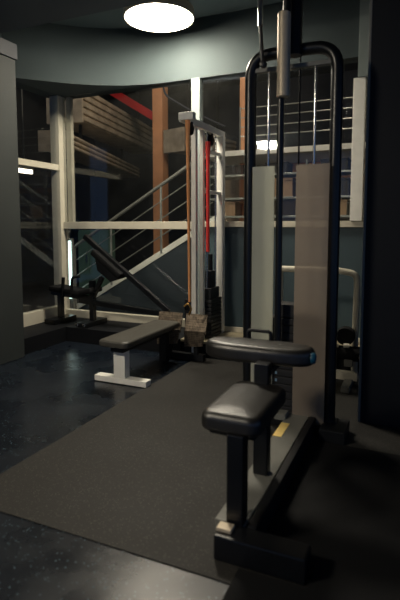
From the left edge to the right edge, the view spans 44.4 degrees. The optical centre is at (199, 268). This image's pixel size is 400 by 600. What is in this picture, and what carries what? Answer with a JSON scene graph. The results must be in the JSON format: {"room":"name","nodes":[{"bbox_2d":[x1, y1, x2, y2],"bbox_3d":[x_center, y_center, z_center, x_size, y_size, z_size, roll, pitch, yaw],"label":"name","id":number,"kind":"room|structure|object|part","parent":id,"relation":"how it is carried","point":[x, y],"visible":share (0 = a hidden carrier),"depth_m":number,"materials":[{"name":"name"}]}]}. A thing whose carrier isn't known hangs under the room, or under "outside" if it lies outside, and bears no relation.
{"room":"gym","nodes":[
{"label":"gym","id":0,"kind":"room"},
{"bbox_2d":[0,54,24,364],"bbox_3d":[-3.190,-0.254,1.597,0.660,2.620,6.352,2,6,24],"label":"wall","id":1,"kind":"structure","parent":0,"point":[11,292],"depth_m":4.24,"materials":[{"name":"paint"}]},
{"bbox_2d":[0,37,16,59],"bbox_3d":[-3.189,-1.625,1.480,0.695,0.132,6.365,2,6,24],"label":"trim","id":2,"kind":"structure","parent":1,"relation":"attached to","point":[8,49],"depth_m":4.14,"materials":[{"name":"white paint"}]},
{"bbox_2d":[18,158,58,326],"bbox_3d":[-1.814,-0.638,5.035,0.080,2.470,1.088,2,6,24],"label":"window","id":3,"kind":"structure","parent":1,"relation":"in","point":[33,317],"depth_m":5.22,"materials":[{"name":"beige paint"}]},
{"bbox_2d":[24,317,358,374],"bbox_3d":[1.297,0.783,3.860,7.100,0.150,1.248,2,6,24],"label":"trim","id":4,"kind":"structure","parent":1,"relation":"attached to","point":[39,336],"depth_m":4.92,"materials":[{"name":"black rubber"}]},
{"bbox_2d":[181,331,359,346],"bbox_3d":[2.306,0.729,3.760,5.180,0.025,0.600,2,6,24],"label":"trim","id":5,"kind":"structure","parent":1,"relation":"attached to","point":[225,333],"depth_m":4.67,"materials":[{"name":"paint"}]},
{"bbox_2d":[16,87,95,283],"bbox_3d":[-4.981,-1.645,7.134,0.200,4.400,11.200,2,6,24],"label":"wall","id":6,"kind":"structure","parent":0,"point":[35,189],"depth_m":10.41,"materials":[{"name":"paint"}]},
{"bbox_2d":[0,0,155,32],"bbox_3d":[-1.056,-2.030,0.521,10.500,0.550,6.420,2,6,24],"label":"ceiling","id":7,"kind":"structure","parent":0,"point":[14,14],"depth_m":3.88,"materials":[{"name":"paint"}]},
{"bbox_2d":[0,23,166,99],"bbox_3d":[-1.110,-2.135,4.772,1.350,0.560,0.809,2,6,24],"label":"wall","id":8,"kind":"structure","parent":0,"point":[56,59],"depth_m":4.93,"materials":[{"name":"paint"}]},
{"bbox_2d":[38,125,139,177],"bbox_3d":[-1.602,-1.882,7.942,0.440,0.509,3.806,1,5,6],"label":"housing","id":9,"kind":"object","parent":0,"point":[85,153],"visible":0.68,"depth_m":7.28,"materials":[{"name":"wood"}]},
{"bbox_3d":[-1.795,-1.591,6.088,0.440,0.260,0.040,1,5,6],"label":"plate","id":10,"kind":"part","parent":9,"relation":"part of","materials":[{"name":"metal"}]},
{"bbox_2d":[52,0,282,27],"bbox_3d":[0.509,-2.484,4.011,10.500,0.270,1.280,2,6,24],"label":"ceiling","id":11,"kind":"structure","parent":0,"point":[114,18],"depth_m":4.61,"materials":[{"name":"paint"}]},
{"bbox_2d":[124,0,193,31],"bbox_3d":[-0.356,-2.259,4.276,0.612,0.225,0.612,2,6,24],"label":"ceiling lamp","id":12,"kind":"object","parent":11,"relation":"hanging from","point":[158,15],"visible":0.94,"depth_m":4.17,"materials":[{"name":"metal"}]},
{"bbox_2d":[0,278,358,599],"bbox_3d":[-0.657,0.837,4.765,13.000,0.120,14.000,2,6,24],"label":"floor","id":13,"kind":"structure","parent":0,"point":[46,394],"depth_m":2.59,"materials":[{"name":"rubber"}]},
{"bbox_2d":[68,238,74,308],"bbox_3d":[-1.640,0.128,6.237,0.050,1.030,0.074,2,6,24],"label":"tube light","id":14,"kind":"object","parent":13,"relation":"on","point":[71,240],"visible":0.55,"depth_m":6.21,"materials":[{"name":"white plastic"}]},
{"bbox_2d":[78,230,114,294],"bbox_3d":[-1.704,-0.085,8.098,0.440,1.120,0.435,2,6,24],"label":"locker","id":15,"kind":"object","parent":13,"relation":"on","point":[87,260],"visible":0.48,"depth_m":7.93,"materials":[{"name":"teal metal"}]},
{"bbox_3d":[-1.885,-0.088,7.967,0.205,1.030,0.020,2,6,24],"label":"door","id":16,"kind":"part","parent":15,"relation":"part of","materials":[{"name":"green paint"}]},
{"bbox_3d":[-1.688,-0.080,7.880,0.205,1.030,0.020,2,6,24],"label":"door","id":17,"kind":"part","parent":15,"relation":"part of","materials":[{"name":"green paint"}]},
{"bbox_2d":[45,235,170,327],"bbox_3d":[-0.945,0.124,5.041,1.482,0.950,0.376,2,6,24],"label":"press","id":18,"kind":"object","parent":13,"relation":"on","point":[110,268],"visible":0.88,"depth_m":5.06,"materials":[{"name":"black metal"}]},
{"bbox_3d":[-1.448,0.193,5.170,0.056,0.213,0.036,2,6,24],"label":"handle","id":19,"kind":"part","parent":18,"relation":"part of","materials":[{"name":"black metal"}]},
{"bbox_3d":[-1.302,0.183,5.105,0.126,0.244,0.028,2,6,24],"label":"handle","id":20,"kind":"part","parent":18,"relation":"part of","materials":[{"name":"black metal"}]},
{"bbox_3d":[-1.069,0.194,5.111,0.152,0.236,0.050,2,6,24],"label":"carriage arm","id":21,"kind":"part","parent":18,"relation":"part of","materials":[{"name":"black metal"}]},
{"bbox_3d":[-0.756,0.035,4.957,1.011,0.757,0.050,2,6,24],"label":"slide rail","id":22,"kind":"part","parent":18,"relation":"part of","materials":[{"name":"black metal"}]},
{"bbox_2d":[95,320,178,387],"bbox_3d":[-0.480,0.663,3.964,0.460,0.360,0.875,2,6,24],"label":"bench","id":23,"kind":"object","parent":13,"relation":"on","point":[120,343],"visible":1,"depth_m":3.72,"materials":[{"name":"black leather"}]},
{"bbox_3d":[-0.595,0.714,3.721,0.100,0.213,0.070,2,6,24],"label":"post","id":24,"kind":"part","parent":23,"relation":"part of","materials":[{"name":"white metal"}]},
{"bbox_3d":[-0.315,0.684,4.301,0.070,0.258,0.060,2,6,24],"label":"post","id":25,"kind":"part","parent":23,"relation":"part of","materials":[{"name":"black metal"}]},
{"bbox_2d":[74,147,216,317],"bbox_3d":[-0.655,-0.376,6.128,2.100,2.053,0.600,2,6,24],"label":"staircase","id":26,"kind":"structure","parent":13,"relation":"on","point":[165,273],"depth_m":5.80,"materials":[{"name":"metal"}]},
{"bbox_3d":[-0.714,0.049,5.912,1.970,1.244,0.030,2,6,24],"label":"panel","id":27,"kind":"part","parent":26,"relation":"part of","materials":[{"name":"grey metal"}]},
{"bbox_2d":[152,87,168,253],"bbox_3d":[-0.638,-1.617,7.943,0.180,4.200,0.200,2,6,24],"label":"column","id":28,"kind":"structure","parent":13,"relation":"on","point":[159,100],"depth_m":7.85,"materials":[{"name":"orange paint"}]},
{"bbox_2d":[110,93,152,119],"bbox_3d":[-1.301,-2.848,8.129,1.289,0.840,0.060,2,6,24],"label":"beam","id":29,"kind":"structure","parent":28,"relation":"attached to","point":[121,97],"depth_m":8.01,"materials":[{"name":"red metal"}]},
{"bbox_2d":[157,111,224,361],"bbox_3d":[-0.084,-0.255,4.456,0.478,2.100,0.813,2,6,24],"label":"machine","id":30,"kind":"object","parent":13,"relation":"on","point":[209,323],"visible":0.88,"depth_m":4.39,"materials":[{"name":"white metal"}]},
{"bbox_3d":[-0.283,0.605,4.382,0.226,0.150,0.015,2,6,24],"label":"heel plate","id":31,"kind":"part","parent":30,"relation":"part of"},
{"bbox_3d":[-0.270,0.474,4.398,0.238,0.170,0.058,2,6,24],"label":"foot plate","id":32,"kind":"part","parent":30,"relation":"part of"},
{"bbox_2d":[185,120,190,301],"bbox_3d":[-0.099,-0.464,4.030,0.046,1.484,0.044,2,6,24],"label":"band","id":33,"kind":"object","parent":30,"relation":"hanging from","point":[187,122],"visible":1,"depth_m":4.01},
{"bbox_3d":[-0.048,0.615,4.278,0.194,0.150,0.015,2,6,24],"label":"heel plate","id":34,"kind":"part","parent":30,"relation":"part of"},
{"bbox_3d":[-0.035,0.483,4.295,0.205,0.170,0.058,2,6,24],"label":"foot plate","id":35,"kind":"part","parent":30,"relation":"part of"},
{"bbox_3d":[0.063,-0.301,4.473,0.014,1.880,0.014,2,6,24],"label":"guide rod","id":36,"kind":"part","parent":30,"relation":"part of","materials":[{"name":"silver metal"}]},
{"bbox_2d":[205,141,209,251],"bbox_3d":[0.070,-0.637,4.352,0.044,0.970,0.044,2,6,24],"label":"band","id":37,"kind":"object","parent":30,"relation":"hanging from","point":[206,142],"visible":1,"depth_m":4.34,"materials":[{"name":"red rubber"}]},
{"bbox_3d":[0.102,0.289,4.613,0.120,0.032,0.260,2,6,24],"label":"weight plate","id":38,"kind":"part","parent":30,"relation":"part of","materials":[{"name":"metal"}]},
{"bbox_3d":[0.102,0.325,4.616,0.120,0.032,0.260,2,6,24],"label":"weight plate","id":39,"kind":"part","parent":30,"relation":"part of","materials":[{"name":"metal"}]},
{"bbox_3d":[0.102,0.360,4.619,0.120,0.032,0.260,2,6,24],"label":"weight plate","id":40,"kind":"part","parent":30,"relation":"part of","materials":[{"name":"metal"}]},
{"bbox_3d":[0.102,0.396,4.622,0.120,0.032,0.260,2,6,24],"label":"weight plate","id":41,"kind":"part","parent":30,"relation":"part of","materials":[{"name":"metal"}]},
{"bbox_3d":[0.102,0.611,4.642,0.120,0.032,0.260,2,6,24],"label":"weight plate","id":42,"kind":"part","parent":30,"relation":"part of","materials":[{"name":"metal"}]},
{"bbox_3d":[0.102,0.540,4.635,0.120,0.032,0.260,2,6,24],"label":"weight plate","id":43,"kind":"part","parent":30,"relation":"part of","materials":[{"name":"metal"}]},
{"bbox_3d":[0.102,0.576,4.638,0.120,0.032,0.260,2,6,24],"label":"weight plate","id":44,"kind":"part","parent":30,"relation":"part of","materials":[{"name":"metal"}]},
{"bbox_3d":[0.102,0.468,4.629,0.120,0.032,0.260,2,6,24],"label":"weight plate","id":45,"kind":"part","parent":30,"relation":"part of","materials":[{"name":"metal"}]},
{"bbox_3d":[0.102,0.504,4.632,0.120,0.032,0.260,2,6,24],"label":"weight plate","id":46,"kind":"part","parent":30,"relation":"part of","materials":[{"name":"metal"}]},
{"bbox_3d":[0.102,0.432,4.626,0.120,0.032,0.260,2,6,24],"label":"weight plate","id":47,"kind":"part","parent":30,"relation":"part of","materials":[{"name":"metal"}]},
{"bbox_3d":[0.145,-0.318,4.655,0.014,1.880,0.014,2,6,24],"label":"guide rod","id":48,"kind":"part","parent":30,"relation":"part of","materials":[{"name":"silver metal"}]},
{"bbox_2d":[0,358,399,586],"bbox_3d":[1.012,0.967,2.617,3.400,0.004,2.533,2,6,24],"label":"rubber mat","id":49,"kind":"object","parent":13,"relation":"on","point":[144,477],"visible":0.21,"depth_m":2.38,"materials":[{"name":"black rubber"}]},
{"bbox_2d":[202,0,349,584],"bbox_3d":[0.341,-0.401,2.312,0.680,2.775,1.490,2,6,24],"label":"machine","id":50,"kind":"object","parent":49,"relation":"on","point":[288,356],"visible":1,"depth_m":2.70,"materials":[{"name":"black metal"}]},
{"bbox_3d":[0.093,0.937,1.776,0.058,0.015,0.045,2,6,24],"label":"foot plate","id":51,"kind":"part","parent":50,"relation":"part of","materials":[{"name":"metal"}]},
{"bbox_3d":[0.187,0.604,1.982,0.180,0.018,0.340,2,6,24],"label":"seat plate","id":52,"kind":"part","parent":50,"relation":"part of","materials":[{"name":"black metal"}]},
{"bbox_3d":[0.138,0.771,1.813,0.064,0.340,0.065,2,6,24],"label":"seat post","id":53,"kind":"part","parent":50,"relation":"part of","materials":[{"name":"black metal"}]},
{"bbox_3d":[0.189,0.553,1.990,0.238,0.087,0.435,2,6,24],"label":"seat","id":54,"kind":"part","parent":50,"relation":"part of","materials":[{"name":"black leather"}]},
{"bbox_3d":[0.287,0.320,2.373,0.133,0.059,0.018,2,6,24],"label":"pad handle","id":55,"kind":"part","parent":50,"relation":"part of","materials":[{"name":"black metal"}]},
{"bbox_3d":[0.394,-1.578,2.672,0.160,0.466,0.031,2,6,24],"label":"rod","id":56,"kind":"part","parent":50,"relation":"part of","materials":[{"name":"silver metal"}]},
{"bbox_3d":[0.348,0.941,2.356,0.125,0.095,1.164,2,6,24],"label":"rail","id":57,"kind":"part","parent":50,"relation":"part of","materials":[{"name":"grey metal"}]},
{"bbox_3d":[0.350,-1.246,2.740,0.042,0.231,0.056,2,6,24],"label":"rod","id":58,"kind":"part","parent":50,"relation":"part of","materials":[{"name":"black metal"}]},
{"bbox_3d":[0.275,0.659,2.167,0.065,0.500,0.060,2,6,24],"label":"pad post","id":59,"kind":"part","parent":50,"relation":"part of","materials":[{"name":"black metal"}]},
{"bbox_3d":[0.399,-0.143,2.908,0.016,1.995,0.016,2,6,24],"label":"guide rod","id":60,"kind":"part","parent":50,"relation":"part of","materials":[{"name":"silver metal"}]},
{"bbox_3d":[0.424,0.942,2.322,0.037,0.098,1.164,2,6,24],"label":"rail","id":61,"kind":"part","parent":50,"relation":"part of","materials":[{"name":"black metal"}]},
{"bbox_3d":[0.567,0.610,2.925,0.290,0.041,0.135,2,6,24],"label":"weight plate","id":62,"kind":"part","parent":50,"relation":"part of","materials":[{"name":"metal"}]},
{"bbox_3d":[0.567,0.654,2.929,0.290,0.041,0.135,2,6,24],"label":"weight plate","id":63,"kind":"part","parent":50,"relation":"part of","materials":[{"name":"metal"}]},
{"bbox_3d":[0.567,0.698,2.933,0.290,0.041,0.135,2,6,24],"label":"weight plate","id":64,"kind":"part","parent":50,"relation":"part of","materials":[{"name":"metal"}]},
{"bbox_3d":[0.567,0.391,2.906,0.290,0.041,0.135,2,6,24],"label":"weight plate","id":65,"kind":"part","parent":50,"relation":"part of","materials":[{"name":"metal"}]},
{"bbox_3d":[0.567,0.303,2.898,0.290,0.041,0.135,2,6,24],"label":"weight plate","id":66,"kind":"part","parent":50,"relation":"part of","materials":[{"name":"metal"}]},
{"bbox_3d":[0.567,0.347,2.902,0.290,0.041,0.135,2,6,24],"label":"weight plate","id":67,"kind":"part","parent":50,"relation":"part of","materials":[{"name":"metal"}]},
{"bbox_3d":[0.567,0.567,2.921,0.290,0.041,0.135,2,6,24],"label":"weight plate","id":68,"kind":"part","parent":50,"relation":"part of","materials":[{"name":"metal"}]},
{"bbox_3d":[0.567,0.829,2.945,0.290,0.041,0.135,2,6,24],"label":"weight plate","id":69,"kind":"part","parent":50,"relation":"part of","materials":[{"name":"metal"}]},
{"bbox_3d":[0.567,0.786,2.941,0.290,0.041,0.135,2,6,24],"label":"weight plate","id":70,"kind":"part","parent":50,"relation":"part of","materials":[{"name":"metal"}]},
{"bbox_3d":[0.567,0.742,2.937,0.290,0.041,0.135,2,6,24],"label":"weight plate","id":71,"kind":"part","parent":50,"relation":"part of","materials":[{"name":"metal"}]},
{"bbox_3d":[0.523,-0.190,2.848,0.562,2.149,0.068,2,6,24],"label":"tower frame","id":72,"kind":"part","parent":50,"relation":"part of","materials":[{"name":"black metal"}]},
{"bbox_3d":[0.642,-0.134,2.800,0.016,1.995,0.016,2,6,24],"label":"guide rod","id":73,"kind":"part","parent":50,"relation":"part of","materials":[{"name":"silver metal"}]},
{"bbox_2d":[222,440,399,599],"bbox_3d":[1.099,1.060,1.500,1.930,0.008,1.850,2,6,24],"label":"rubber mat","id":74,"kind":"object","parent":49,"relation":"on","point":[343,502],"visible":0.8,"depth_m":1.93,"materials":[{"name":"black rubber"}]},
{"bbox_2d":[281,266,360,392],"bbox_3d":[0.899,0.364,3.719,0.664,0.999,0.380,2,6,24],"label":"machine","id":75,"kind":"object","parent":49,"relation":"on","point":[346,335],"visible":0.42,"depth_m":3.60,"materials":[{"name":"beige metal"}]},
{"bbox_2d":[239,77,244,220],"bbox_3d":[0.670,-1.562,7.330,0.128,4.200,0.140,2,6,24],"label":"column","id":76,"kind":"structure","parent":13,"relation":"on","point":[242,79],"depth_m":7.22,"materials":[{"name":"orange paint"}]},
{"bbox_2d":[210,159,364,217],"bbox_3d":[1.047,-0.313,5.999,1.902,1.950,0.412,2,6,24],"label":"storage rack","id":77,"kind":"object","parent":13,"relation":"on","point":[343,172],"visible":0.02,"depth_m":5.94,"materials":[{"name":"metal"}]},
{"bbox_2d":[225,202,242,215],"bbox_3d":[0.391,-0.757,6.220,0.232,0.169,0.290,2,6,24],"label":"storage box","id":78,"kind":"object","parent":77,"relation":"on","point":[231,208],"visible":0.69,"depth_m":6.09,"materials":[{"name":"brown cardboard"}]},
{"bbox_3d":[0.391,-0.829,6.213,0.232,0.024,0.290,2,6,24],"label":"lid","id":79,"kind":"part","parent":78,"relation":"part of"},
{"bbox_2d":[225,165,243,174],"bbox_3d":[0.437,-1.228,6.157,0.332,0.119,0.290,2,6,24],"label":"storage box","id":80,"kind":"object","parent":77,"relation":"on","point":[229,169],"visible":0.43,"depth_m":6.01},
{"bbox_2d":[265,161,292,172],"bbox_3d":[0.957,-1.212,5.926,0.272,0.129,0.290,2,6,24],"label":"storage box","id":81,"kind":"object","parent":77,"relation":"on","point":[287,167],"visible":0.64,"depth_m":5.80,"materials":[{"name":"blue plastic"}]},
{"bbox_3d":[0.957,-1.268,5.921,0.272,0.018,0.290,2,6,24],"label":"lid","id":82,"kind":"part","parent":81,"relation":"part of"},
{"bbox_2d":[210,215,349,217],"bbox_3d":[1.047,-0.636,5.970,1.870,0.024,0.380,2,6,24],"label":"shelf","id":83,"kind":"object","parent":77,"relation":"attached to","point":[284,216],"depth_m":5.78,"materials":[{"name":"metal"}]},
{"bbox_2d":[274,178,295,196],"bbox_3d":[1.012,-0.976,5.922,0.292,0.219,0.290,2,6,24],"label":"storage box","id":84,"kind":"object","parent":77,"relation":"on","point":[289,184],"visible":0.44,"depth_m":5.77,"materials":[{"name":"brown cardboard"}]},
{"bbox_3d":[1.012,-1.070,5.914,0.292,0.031,0.290,2,6,24],"label":"lid","id":85,"kind":"part","parent":84,"relation":"part of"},
{"bbox_2d":[210,195,363,201],"bbox_3d":[1.047,-0.856,5.950,1.870,0.024,0.380,2,6,24],"label":"shelf","id":86,"kind":"object","parent":77,"relation":"attached to","point":[342,196],"depth_m":5.94,"materials":[{"name":"metal"}]},
{"bbox_2d":[210,169,364,179],"bbox_3d":[1.047,-1.135,5.925,1.870,0.024,0.380,2,6,24],"label":"shelf","id":87,"kind":"object","parent":77,"relation":"attached to","point":[343,172],"depth_m":5.96,"materials":[{"name":"metal"}]},
{"bbox_2d":[320,157,350,169],"bbox_3d":[1.569,-1.193,5.654,0.312,0.139,0.290,2,6,24],"label":"storage box","id":88,"kind":"object","parent":77,"relation":"on","point":[346,161],"visible":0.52,"depth_m":5.49,"materials":[{"name":"blue plastic"}]},
{"bbox_3d":[1.569,-1.252,5.648,0.312,0.020,0.290,2,6,24],"label":"lid","id":89,"kind":"part","parent":88,"relation":"part of","materials":[{"name":"blue plastic"}]},
{"bbox_2d":[340,200,349,214],"bbox_3d":[1.569,-0.710,5.697,0.312,0.169,0.290,2,6,24],"label":"storage box","id":90,"kind":"object","parent":77,"relation":"on","point":[345,204],"visible":0.29,"depth_m":5.53,"materials":[{"name":"brown cardboard"}]},
{"bbox_2d":[341,177,350,194],"bbox_3d":[1.624,-0.942,5.652,0.232,0.199,0.290,2,6,24],"label":"storage box","id":91,"kind":"object","parent":77,"relation":"on","point":[345,181],"visible":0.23,"depth_m":5.50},
{"bbox_3d":[1.624,-1.027,5.644,0.232,0.028,0.290,2,6,24],"label":"lid","id":92,"kind":"part","parent":91,"relation":"part of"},
{"bbox_2d":[61,0,359,98],"bbox_3d":[1.620,-2.074,4.085,6.900,0.560,0.150,2,6,24],"label":"wall","id":93,"kind":"structure","parent":0,"point":[222,46],"depth_m":4.56,"materials":[{"name":"paint"}]},
{"bbox_2d":[49,95,69,313],"bbox_3d":[-1.595,-0.686,5.575,0.120,2.470,0.120,2,6,24],"label":"trim","id":94,"kind":"structure","parent":93,"relation":"attached to","point":[56,103],"depth_m":5.52,"materials":[{"name":"beige paint"}]},
{"bbox_2d":[63,97,190,326],"bbox_3d":[-0.783,-0.658,5.259,1.620,2.470,0.120,2,6,24],"label":"window","id":95,"kind":"structure","parent":93,"relation":"in","point":[71,224],"depth_m":5.45,"materials":[{"name":"beige paint"}]},
{"bbox_2d":[191,78,202,313],"bbox_3d":[-0.027,-0.626,4.902,0.090,2.470,0.090,2,6,24],"label":"trim","id":96,"kind":"structure","parent":93,"relation":"attached to","point":[196,83],"depth_m":4.79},
{"bbox_2d":[205,77,366,343],"bbox_3d":[0.735,-0.595,4.553,1.590,2.470,0.100,2,6,24],"label":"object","id":97,"kind":"structure","parent":93,"relation":"in","point":[351,232],"depth_m":4.39,"materials":[{"name":"beige paint"}]},
{"bbox_2d":[358,0,369,78],"bbox_3d":[1.407,-1.986,4.111,0.125,0.740,0.110,2,6,24],"label":"trim","id":98,"kind":"structure","parent":93,"relation":"attached to","point":[364,4],"depth_m":4.08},
{"bbox_2d":[99,62,357,100],"bbox_3d":[0.893,-3.817,7.842,13.000,0.200,6.380,2,6,24],"label":"ceiling","id":99,"kind":"structure","parent":0,"point":[351,66],"depth_m":10.21,"materials":[{"name":"paint"}]},
{"bbox_2d":[18,89,33,173],"bbox_3d":[-2.661,-2.585,7.343,0.060,2.265,0.340,2,6,24],"label":"strip light","id":100,"kind":"object","parent":99,"relation":"hanging from","point":[22,169],"visible":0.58,"depth_m":7.38,"materials":[{"name":"white plastic"}]},
{"bbox_2d":[46,91,152,153],"bbox_3d":[-1.496,-2.938,8.179,0.540,1.610,3.176,1,5,13],"label":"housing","id":101,"kind":"object","parent":99,"relation":"hanging from","point":[100,120],"visible":0.51,"depth_m":7.79,"materials":[{"name":"wood"}]},
{"bbox_3d":[-1.853,-2.269,6.706,0.540,0.540,0.040,1,5,13],"label":"plate","id":102,"kind":"part","parent":101,"relation":"part of","materials":[{"name":"metal"}]},
{"bbox_2d":[163,80,235,155],"bbox_3d":[0.037,-2.798,8.071,0.440,1.870,1.394,4,7,40],"label":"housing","id":103,"kind":"object","parent":99,"relation":"hanging from","point":[174,140],"visible":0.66,"depth_m":7.71,"materials":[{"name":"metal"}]},
{"bbox_3d":[-0.401,-2.000,7.624,0.440,0.360,0.040,4,7,40],"label":"plate","id":104,"kind":"part","parent":103,"relation":"part of","materials":[{"name":"metal"}]},
{"bbox_2d":[94,70,367,270],"bbox_3d":[1.905,-1.929,10.295,13.000,4.400,0.200,2,6,24],"label":"window","id":105,"kind":"structure","parent":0,"point":[113,194],"depth_m":11.10,"materials":[{"name":"glass"}]},
{"bbox_2d":[225,165,363,220],"bbox_3d":[2.103,-0.612,7.094,3.950,2.350,0.120,2,6,24],"label":"wall","id":106,"kind":"structure","parent":0,"point":[231,186],"depth_m":7.45,"materials":[{"name":"paint"}]},
{"bbox_2d":[292,162,364,179],"bbox_3d":[2.351,-1.362,6.784,2.500,0.300,0.120,2,6,24],"label":"fascia beam","id":107,"kind":"structure","parent":106,"relation":"attached to","point":[294,164],"depth_m":7.08,"materials":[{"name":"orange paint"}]},
{"bbox_2d":[205,96,366,164],"bbox_3d":[1.763,-1.811,6.468,3.350,0.630,1.100,2,6,24],"label":"gallery railing","id":108,"kind":"object","parent":107,"relation":"on","point":[236,157],"visible":0.53,"depth_m":6.35,"materials":[{"name":"metal"}]},
{"bbox_2d":[163,87,224,127],"bbox_3d":[-0.113,-2.349,6.654,0.980,0.915,0.028,2,6,24],"label":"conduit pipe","id":109,"kind":"object","parent":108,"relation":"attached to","point":[164,91],"visible":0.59,"depth_m":6.70,"materials":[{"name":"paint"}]},
{"bbox_2d":[360,0,399,427],"bbox_3d":[2.591,-0.449,2.208,3.487,2.900,0.120,2,6,24],"label":"wall","id":110,"kind":"structure","parent":0,"point":[380,376],"depth_m":2.85,"materials":[{"name":"paint"}]},
{"bbox_2d":[357,0,372,421],"bbox_3d":[0.994,-0.513,2.917,0.015,2.900,0.130,2,6,24],"label":"trim","id":111,"kind":"structure","parent":110,"relation":"attached to","point":[371,1],"depth_m":2.87,"materials":[{"name":"grey paint"}]}
]}

